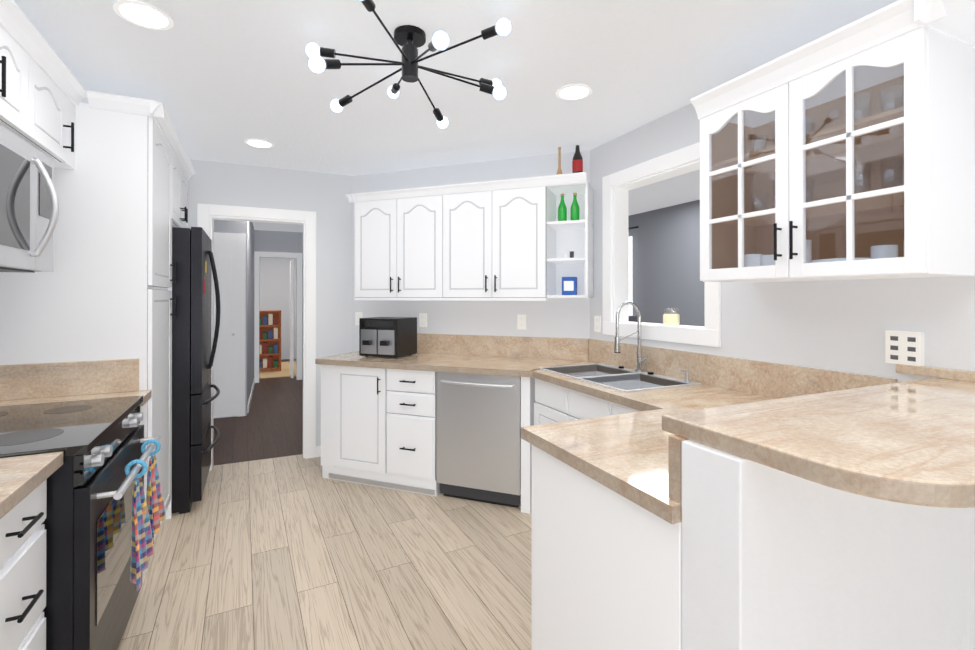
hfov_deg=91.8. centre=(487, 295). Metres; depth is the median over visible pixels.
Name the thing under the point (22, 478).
countertop
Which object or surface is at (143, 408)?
base cabinet
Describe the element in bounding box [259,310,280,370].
bookshelf
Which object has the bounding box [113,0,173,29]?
recessed light
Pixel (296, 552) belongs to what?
floor
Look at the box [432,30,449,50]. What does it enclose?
bulb
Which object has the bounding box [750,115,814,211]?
contents
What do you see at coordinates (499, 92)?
bulbs
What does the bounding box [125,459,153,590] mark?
towel
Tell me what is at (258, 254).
door frame
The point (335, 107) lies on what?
bulb
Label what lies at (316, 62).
bulbs
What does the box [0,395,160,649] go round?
stove
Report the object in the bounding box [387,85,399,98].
bulb
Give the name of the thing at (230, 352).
door
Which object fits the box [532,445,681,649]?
base cabinet
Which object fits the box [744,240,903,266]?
contents
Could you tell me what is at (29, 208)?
microwave
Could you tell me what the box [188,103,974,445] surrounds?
wall
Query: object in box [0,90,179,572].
tall cabinet
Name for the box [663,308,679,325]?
candle jar
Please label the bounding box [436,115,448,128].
bulb
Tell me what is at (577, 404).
base cabinet
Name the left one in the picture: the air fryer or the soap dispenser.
the air fryer
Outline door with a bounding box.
[214,232,245,417]
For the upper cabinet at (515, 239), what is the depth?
3.48 m
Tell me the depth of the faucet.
2.88 m
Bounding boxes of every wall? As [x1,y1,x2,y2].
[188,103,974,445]
[681,440,974,649]
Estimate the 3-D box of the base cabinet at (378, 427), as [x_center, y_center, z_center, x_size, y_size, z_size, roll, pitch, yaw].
[-0.711,0.956,3.705,1.107,0.872,1.100,0,0,-24]
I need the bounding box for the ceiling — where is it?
[14,0,897,231]
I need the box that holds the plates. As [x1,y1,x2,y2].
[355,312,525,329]
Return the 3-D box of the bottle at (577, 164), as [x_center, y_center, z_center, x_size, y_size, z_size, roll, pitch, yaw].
[0.642,-0.964,3.369,0.073,0.270,0.073,0,0,-24]
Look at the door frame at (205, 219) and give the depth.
4.04 m
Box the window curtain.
[628,226,637,315]
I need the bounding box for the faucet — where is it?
[614,301,647,371]
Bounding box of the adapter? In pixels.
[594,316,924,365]
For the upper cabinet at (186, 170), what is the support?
attached to the wall at (836, 325)
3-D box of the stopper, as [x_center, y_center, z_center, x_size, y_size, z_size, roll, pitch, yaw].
[0.917,0.463,2.932,0.036,0.012,0.296,0,0,-24]
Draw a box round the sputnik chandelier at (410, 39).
[320,0,497,120]
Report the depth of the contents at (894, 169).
1.69 m
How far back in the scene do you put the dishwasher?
3.14 m
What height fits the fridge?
1.830 m
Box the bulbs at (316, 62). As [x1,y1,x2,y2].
[305,42,325,73]
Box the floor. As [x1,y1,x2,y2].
[117,359,531,649]
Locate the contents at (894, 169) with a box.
[854,85,903,193]
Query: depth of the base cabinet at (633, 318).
5.71 m
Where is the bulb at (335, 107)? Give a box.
[329,98,343,112]
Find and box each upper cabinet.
[0,0,87,171]
[180,152,195,227]
[350,176,573,299]
[570,180,592,297]
[690,0,974,282]
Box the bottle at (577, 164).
[572,145,582,172]
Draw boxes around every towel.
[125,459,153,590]
[141,439,165,543]
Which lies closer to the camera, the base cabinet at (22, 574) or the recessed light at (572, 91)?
the base cabinet at (22, 574)
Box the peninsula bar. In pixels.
[662,364,974,507]
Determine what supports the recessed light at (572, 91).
in the ceiling
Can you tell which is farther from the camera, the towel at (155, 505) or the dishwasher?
the dishwasher
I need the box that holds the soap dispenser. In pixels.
[680,369,690,381]
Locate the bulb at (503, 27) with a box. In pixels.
[495,17,511,36]
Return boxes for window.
[602,142,720,346]
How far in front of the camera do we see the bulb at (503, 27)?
1.73 m
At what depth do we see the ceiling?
2.23 m
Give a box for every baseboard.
[248,377,254,412]
[316,446,320,456]
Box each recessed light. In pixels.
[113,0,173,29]
[244,139,273,147]
[556,84,591,99]
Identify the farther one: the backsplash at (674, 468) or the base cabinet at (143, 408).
the base cabinet at (143, 408)
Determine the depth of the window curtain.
6.23 m
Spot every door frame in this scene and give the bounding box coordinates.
[197,204,315,470]
[254,251,301,382]
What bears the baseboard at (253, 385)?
attached to the wall at (836, 325)
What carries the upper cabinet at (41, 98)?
attached to the wall at (836, 325)
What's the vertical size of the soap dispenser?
0.071 m
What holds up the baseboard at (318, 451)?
attached to the wall at (836, 325)
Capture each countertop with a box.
[0,359,150,518]
[315,333,897,523]
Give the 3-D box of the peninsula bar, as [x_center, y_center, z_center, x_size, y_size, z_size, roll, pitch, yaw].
[1.079,0.287,1.208,1.268,0.075,0.634,0,0,-24]
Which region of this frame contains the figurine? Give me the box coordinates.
[564,251,573,257]
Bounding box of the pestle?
[556,147,562,174]
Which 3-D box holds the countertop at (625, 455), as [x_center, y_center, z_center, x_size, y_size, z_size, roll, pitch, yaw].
[0.059,0.490,2.783,1.829,0.350,3.445,0,0,-24]
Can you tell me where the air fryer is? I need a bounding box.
[359,317,416,357]
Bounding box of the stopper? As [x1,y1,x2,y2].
[618,366,653,374]
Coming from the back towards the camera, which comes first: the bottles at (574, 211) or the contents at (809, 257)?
the bottles at (574, 211)
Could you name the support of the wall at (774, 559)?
on the floor
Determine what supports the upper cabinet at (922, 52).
attached to the wall at (836, 325)
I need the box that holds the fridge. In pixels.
[172,227,219,513]
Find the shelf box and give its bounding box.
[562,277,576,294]
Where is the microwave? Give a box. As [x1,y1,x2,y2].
[0,124,58,272]
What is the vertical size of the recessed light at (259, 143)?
0.007 m
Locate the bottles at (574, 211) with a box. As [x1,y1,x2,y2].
[558,193,579,220]
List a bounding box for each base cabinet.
[0,479,46,649]
[138,402,146,582]
[321,364,439,495]
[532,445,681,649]
[534,378,641,424]
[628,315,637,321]
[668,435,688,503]
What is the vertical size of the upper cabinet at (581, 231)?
0.785 m
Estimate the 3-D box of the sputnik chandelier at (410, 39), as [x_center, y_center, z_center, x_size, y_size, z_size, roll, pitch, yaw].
[-0.293,-0.944,1.956,0.756,0.256,0.700,0,0,-24]
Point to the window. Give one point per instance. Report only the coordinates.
(615, 285)
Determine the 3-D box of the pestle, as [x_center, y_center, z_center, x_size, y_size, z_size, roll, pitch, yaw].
[0.520,-0.953,3.415,0.062,0.250,0.062,0,0,-24]
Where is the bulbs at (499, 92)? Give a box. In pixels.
[492,78,506,100]
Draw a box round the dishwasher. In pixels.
[437,372,520,507]
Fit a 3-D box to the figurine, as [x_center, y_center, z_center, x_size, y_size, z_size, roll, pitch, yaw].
[0.584,-0.285,3.378,0.056,0.056,0.056,0,0,-24]

